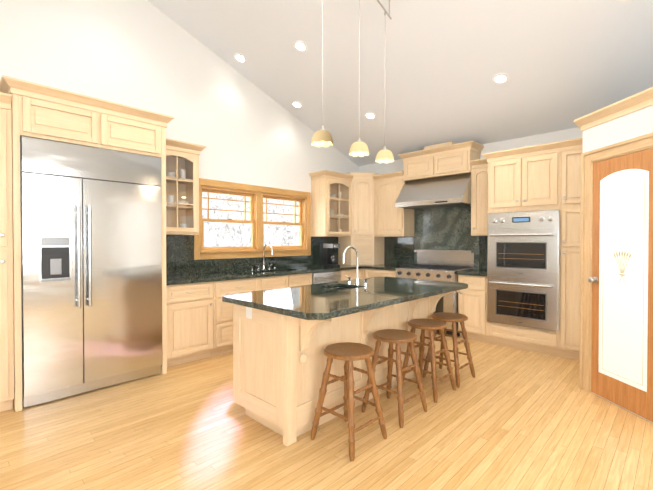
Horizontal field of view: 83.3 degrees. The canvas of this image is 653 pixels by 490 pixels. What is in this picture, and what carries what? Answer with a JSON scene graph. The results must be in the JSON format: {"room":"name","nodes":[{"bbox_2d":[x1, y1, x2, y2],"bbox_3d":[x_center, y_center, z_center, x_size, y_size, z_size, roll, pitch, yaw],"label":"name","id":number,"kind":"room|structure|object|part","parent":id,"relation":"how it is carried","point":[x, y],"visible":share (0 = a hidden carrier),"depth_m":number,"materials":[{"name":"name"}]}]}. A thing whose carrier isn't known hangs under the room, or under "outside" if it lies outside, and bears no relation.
{"room":"kitchen","nodes":[
{"label":"kitchen","id":0,"kind":"room"},
{"bbox_2d":[0,0,358,259],"bbox_3d":[-2.200,-1.081,4.188,0.150,4.742,8.250,1,1,44],"label":"wall","id":1,"kind":"structure","parent":0,"point":[145,55],"depth_m":4.38,"materials":[{"name":"white paint"}]},
{"bbox_2d":[11,87,111,154],"bbox_3d":[-2.429,-1.030,3.323,0.717,0.330,0.604,1,1,44],"label":"upper cabinet","id":2,"kind":"object","parent":1,"relation":"attached to","point":[43,112],"depth_m":3.03,"materials":[{"name":"brown wood"}]},
{"bbox_2d":[20,136,161,407],"bbox_3d":[-2.231,0.213,3.479,0.750,2.146,1.075,1,1,44],"label":"built-in refrigerator","id":3,"kind":"object","parent":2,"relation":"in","point":[91,255],"visible":0.98,"depth_m":3.18,"materials":[{"name":"silver metal"}]},
{"bbox_2d":[108,111,163,158],"bbox_3d":[-2.096,-1.034,3.668,0.717,0.330,0.604,1,1,44],"label":"upper cabinet","id":4,"kind":"object","parent":1,"relation":"attached to","point":[132,134],"depth_m":3.47,"materials":[{"name":"brown wood"}]},
{"bbox_2d":[166,138,205,234],"bbox_3d":[-1.763,-0.643,4.254,0.390,1.045,0.601,1,1,44],"label":"upper cabinet","id":5,"kind":"object","parent":1,"relation":"attached to","point":[182,155],"visible":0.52,"depth_m":4.29,"materials":[{"name":"brown wood"}]},
{"bbox_2d":[166,178,337,275],"bbox_3d":[-0.781,-0.253,5.621,0.175,1.214,3.925,1,1,44],"label":"window","id":6,"kind":"structure","parent":1,"relation":"in","point":[180,260],"depth_m":5.26,"materials":[{"name":"brown wood"}]},
{"bbox_2d":[309,170,353,236],"bbox_3d":[0.087,-0.664,6.172,0.390,1.045,0.701,1,1,44],"label":"upper cabinet","id":7,"kind":"object","parent":1,"relation":"attached to","point":[325,184],"visible":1,"depth_m":6.06,"materials":[{"name":"brown wood"}]},
{"bbox_2d":[166,169,342,231],"bbox_3d":[-0.840,-0.527,5.251,0.150,0.750,3.222,1,1,44],"label":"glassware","id":8,"kind":"object","parent":7,"relation":"in","point":[171,197],"depth_m":4.33,"materials":[{"name":"clear glass"}]},
{"bbox_2d":[166,269,362,366],"bbox_3d":[-0.729,0.840,5.154,0.650,0.880,3.308,1,1,44],"label":"base cabinet","id":9,"kind":"object","parent":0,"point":[199,321],"depth_m":4.11,"materials":[{"name":"brown wood"}]},
{"bbox_2d":[166,264,383,285],"bbox_3d":[-0.517,0.377,5.374,0.642,0.040,3.925,1,1,44],"label":"countertop","id":10,"kind":"structure","parent":9,"relation":"on","point":[197,278],"depth_m":4.70,"materials":[{"name":"stone"}]},
{"bbox_2d":[251,243,275,269],"bbox_3d":[-0.845,0.167,5.271,0.237,0.381,0.436,1,1,44],"label":"gooseneck faucet","id":11,"kind":"object","parent":10,"relation":"on","point":[263,268],"visible":0.98,"depth_m":5.31,"materials":[{"name":"silver metal"}]},
{"bbox_2d":[323,244,339,266],"bbox_3d":[0.087,0.164,6.088,0.222,0.370,0.180,1,1,44],"label":"coffee maker","id":12,"kind":"object","parent":10,"relation":"on","point":[329,258],"visible":1,"depth_m":6.05,"materials":[{"name":"black plastic"}]},
{"bbox_2d":[338,237,383,264],"bbox_3d":[0.622,0.099,6.562,0.586,0.488,0.586,1,1,44],"label":"tambour appliance garage","id":13,"kind":"object","parent":10,"relation":"on","point":[370,250],"visible":0.98,"depth_m":6.36,"materials":[{"name":"brown wood"}]},
{"bbox_2d":[312,271,340,283],"bbox_3d":[-0.175,0.831,5.695,0.642,0.862,0.592,1,1,44],"label":"stainless steel dishwasher","id":14,"kind":"object","parent":9,"relation":"in","point":[325,277],"visible":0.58,"depth_m":5.47,"materials":[{"name":"grey metal"}]},
{"bbox_2d":[0,334,652,489],"bbox_3d":[0.535,1.370,1.577,7.750,0.100,8.250,1,1,44],"label":"floor","id":15,"kind":"structure","parent":0,"point":[508,418],"depth_m":2.47,"materials":[{"name":"brown wood"}]},
{"bbox_2d":[0,92,13,411],"bbox_3d":[-2.895,0.078,2.836,0.739,2.455,0.666,1,1,44],"label":"pantry cabinet","id":16,"kind":"object","parent":15,"relation":"on","point":[6,319],"visible":1,"depth_m":2.82,"materials":[{"name":"brown wood"}]},
{"bbox_2d":[233,304,360,445],"bbox_3d":[-0.246,0.865,2.870,0.662,0.880,0.720,1,1,44],"label":"base cabinet","id":17,"kind":"object","parent":15,"relation":"on","point":[279,362],"depth_m":2.57,"materials":[{"name":"brown wood"}]},
{"bbox_2d":[246,307,251,318],"bbox_3d":[-0.564,0.490,2.668,0.070,0.085,0.006,1,1,44],"label":"outlet","id":18,"kind":"object","parent":17,"relation":"attached to","point":[249,312],"visible":0.79,"depth_m":2.66,"materials":[{"name":"white plastic"}]},
{"bbox_2d":[311,342,386,460],"bbox_3d":[0.151,1.006,2.478,0.375,0.612,0.375,1,1,44],"label":"counter stool","id":19,"kind":"object","parent":15,"relation":"on","point":[348,353],"visible":1,"depth_m":2.46,"materials":[{"name":"brown wood"}]},
{"bbox_2d":[330,287,404,403],"bbox_3d":[0.176,0.860,3.307,0.662,0.880,0.754,1,1,44],"label":"base cabinet","id":20,"kind":"object","parent":15,"relation":"on","point":[387,317],"depth_m":3.14,"materials":[{"name":"brown wood"}]},
{"bbox_2d":[362,329,426,427],"bbox_3d":[0.533,1.002,2.874,0.375,0.612,0.375,1,1,44],"label":"counter stool","id":21,"kind":"object","parent":15,"relation":"on","point":[392,336],"visible":0.92,"depth_m":2.85,"materials":[{"name":"brown wood"}]},
{"bbox_2d":[401,295,436,381],"bbox_3d":[0.604,0.855,3.751,0.662,0.880,0.740,1,1,44],"label":"base cabinet","id":22,"kind":"object","parent":15,"relation":"on","point":[423,308],"depth_m":3.57,"materials":[{"name":"brown wood"}]},
{"bbox_2d":[222,277,467,319],"bbox_3d":[0.290,0.401,3.206,1.080,0.040,2.130,1,1,44],"label":"countertop","id":23,"kind":"structure","parent":22,"relation":"on","point":[321,301],"depth_m":2.78,"materials":[{"name":"stone"}]},
{"bbox_2d":[342,246,369,284],"bbox_3d":[0.234,0.193,3.477,0.314,0.370,0.236,1,1,44],"label":"gooseneck faucet","id":24,"kind":"object","parent":23,"relation":"on","point":[357,267],"visible":1,"depth_m":3.53,"materials":[{"name":"silver metal"}]},
{"bbox_2d":[363,268,488,342],"bbox_3d":[1.332,0.832,5.869,2.623,0.880,0.650,1,1,44],"label":"base cabinet","id":25,"kind":"object","parent":15,"relation":"on","point":[472,302],"visible":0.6,"depth_m":4.89,"materials":[{"name":"brown wood"}]},
{"bbox_2d":[365,264,486,275],"bbox_3d":[1.567,0.374,5.644,1.980,0.040,0.642,1,1,44],"label":"countertop","id":26,"kind":"structure","parent":25,"relation":"on","point":[478,272],"depth_m":5.36,"materials":[{"name":"stone"}]},
{"bbox_2d":[402,319,455,402],"bbox_3d":[0.900,0.997,3.284,0.375,0.612,0.375,1,1,44],"label":"counter stool","id":27,"kind":"object","parent":15,"relation":"on","point":[423,325],"visible":0.88,"depth_m":3.26,"materials":[{"name":"brown wood"}]},
{"bbox_2d":[395,249,473,336],"bbox_3d":[1.603,0.678,5.517,0.937,1.195,0.733,1,1,44],"label":"steel gas range","id":28,"kind":"object","parent":15,"relation":"on","point":[440,265],"visible":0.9,"depth_m":5.44,"materials":[{"name":"grey metal"}]},
{"bbox_2d":[423,312,474,387],"bbox_3d":[1.199,0.994,3.593,0.375,0.612,0.375,1,1,44],"label":"counter stool","id":29,"kind":"object","parent":15,"relation":"on","point":[445,317],"visible":0.77,"depth_m":3.57,"materials":[{"name":"brown wood"}]},
{"bbox_2d":[481,138,582,359],"bbox_3d":[2.655,0.059,4.565,1.198,2.455,0.679,1,1,44],"label":"tall cabinet","id":30,"kind":"object","parent":15,"relation":"on","point":[543,177],"visible":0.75,"depth_m":4.23,"materials":[{"name":"brown wood"}]},
{"bbox_2d":[487,210,558,331],"bbox_3d":[2.533,0.291,4.630,0.782,1.390,0.704,1,1,44],"label":"double oven","id":31,"kind":"object","parent":30,"relation":"in","point":[523,273],"visible":0.98,"depth_m":4.39,"materials":[{"name":"silver metal"}]},
{"bbox_2d":[148,0,652,166],"bbox_3d":[0.535,-2.400,1.535,7.750,2.045,8.250,1,1,44],"label":"ceiling","id":32,"kind":"structure","parent":0,"point":[414,75],"depth_m":4.14,"materials":[{"name":"white paint"}]},
{"bbox_2d":[234,53,246,62],"bbox_3d":[-1.123,-2.434,4.792,0.175,0.065,0.165,0,1,38],"label":"recessed light","id":33,"kind":"object","parent":32,"relation":"in","point":[238,57],"depth_m":4.79,"materials":[{"name":"white"}]},
{"bbox_2d":[291,101,302,108],"bbox_3d":[-0.443,-2.099,5.501,0.175,0.065,0.166,0,1,35],"label":"recessed light","id":34,"kind":"object","parent":32,"relation":"in","point":[296,104],"depth_m":5.50,"materials":[{"name":"white"}]},
{"bbox_2d":[293,41,307,51],"bbox_3d":[-0.309,-2.345,4.341,0.175,0.065,0.166,0,1,35],"label":"recessed light","id":35,"kind":"object","parent":32,"relation":"in","point":[300,46],"depth_m":4.34,"materials":[{"name":"white"}]},
{"bbox_2d":[364,112,375,119],"bbox_3d":[0.635,-1.877,5.339,0.175,0.065,0.165,0,1,38],"label":"recessed light","id":36,"kind":"object","parent":32,"relation":"in","point":[369,115],"depth_m":5.34,"materials":[{"name":"white"}]},
{"bbox_2d":[492,73,508,83],"bbox_3d":[1.944,-1.856,4.104,0.175,0.065,0.166,0,1,35],"label":"recessed light","id":37,"kind":"object","parent":32,"relation":"in","point":[499,78],"depth_m":4.10,"materials":[{"name":"white"}]},
{"bbox_2d":[359,127,582,173],"bbox_3d":[3.401,-0.137,4.423,7.600,2.850,0.150,1,1,44],"label":"wall","id":38,"kind":"structure","parent":0,"point":[532,140],"depth_m":5.11,"materials":[{"name":"white paint"}]},
{"bbox_2d":[346,173,379,236],"bbox_3d":[0.622,-0.699,6.567,0.608,1.105,0.608,1,1,44],"label":"upper cabinet","id":39,"kind":"object","parent":38,"relation":"attached to","point":[363,175],"depth_m":6.32,"materials":[{"name":"brown wood"}]},
{"bbox_3d":[0.624,-0.653,6.324,0.243,0.960,0.250,1,1,44],"label":"corner wall cabinet door","id":40,"kind":"part","parent":39,"relation":"part of","materials":[{"name":"beige wood"}]},
{"bbox_2d":[372,171,413,236],"bbox_3d":[1.131,-0.665,6.229,0.593,1.045,0.389,1,1,44],"label":"upper cabinet","id":41,"kind":"object","parent":38,"relation":"attached to","point":[391,219],"visible":0.94,"depth_m":6.10,"materials":[{"name":"brown wood"}]},
{"bbox_2d":[395,173,470,209],"bbox_3d":[1.663,-0.802,5.567,1.080,0.446,0.600,1,1,44],"label":"steel range hood","id":42,"kind":"object","parent":38,"relation":"attached to","point":[444,192],"visible":0.85,"depth_m":5.38,"materials":[{"name":"grey metal"}]},
{"bbox_2d":[384,206,487,269],"bbox_3d":[1.559,-0.120,6.079,2.602,0.938,0.019,1,1,44],"label":"backsplash","id":43,"kind":"structure","parent":38,"relation":"attached to","point":[449,228],"depth_m":5.85,"materials":[{"name":"green stone"}]},
{"bbox_2d":[398,141,484,180],"bbox_3d":[1.726,-1.277,5.627,1.206,0.498,0.419,1,1,44],"label":"upper cabinet","id":44,"kind":"object","parent":38,"relation":"attached to","point":[442,159],"visible":1,"depth_m":5.44,"materials":[{"name":"brown wood"}]},
{"bbox_2d":[469,158,487,235],"bbox_3d":[2.248,-0.653,5.151,0.335,1.045,0.389,1,1,44],"label":"upper cabinet","id":45,"kind":"object","parent":38,"relation":"attached to","point":[479,197],"visible":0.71,"depth_m":5.08,"materials":[{"name":"brown wood"}]},
{"bbox_2d":[582,105,652,422],"bbox_3d":[3.793,0.135,2.221,3.675,2.355,2.478,1,1,44],"label":"wall block","id":46,"kind":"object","parent":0,"point":[637,123],"visible":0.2,"depth_m":2.96,"materials":[{"name":"white paint"}]},
{"bbox_2d":[574,87,652,132],"bbox_3d":[3.747,-1.075,2.206,3.739,0.105,2.540,1,1,44],"label":"crown molding","id":47,"kind":"structure","parent":46,"relation":"attached to","point":[634,102],"depth_m":2.95,"materials":[{"name":"brown wood"}]},
{"bbox_2d":[579,132,652,392],"bbox_3d":[2.351,0.242,2.932,0.030,2.125,0.790,0,1,-6],"label":"door frame","id":48,"kind":"structure","parent":46,"relation":"attached to","point":[625,147],"depth_m":3.24,"materials":[{"name":"brown wood"}]},
{"bbox_2d":[587,148,652,421],"bbox_3d":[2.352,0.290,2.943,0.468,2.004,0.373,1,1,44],"label":"door","id":49,"kind":"structure","parent":48,"relation":"attached to","point":[621,279],"depth_m":2.92,"materials":[{"name":"brown wood"}]},
{"label":"outside","id":50,"kind":"structure","parent":0,"visible":0},
{"bbox_2d":[202,192,299,246],"bbox_3d":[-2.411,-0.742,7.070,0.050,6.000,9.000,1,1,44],"label":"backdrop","id":51,"kind":"structure","parent":50,"point":[270,234],"depth_m":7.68,"materials":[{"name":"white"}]}
]}

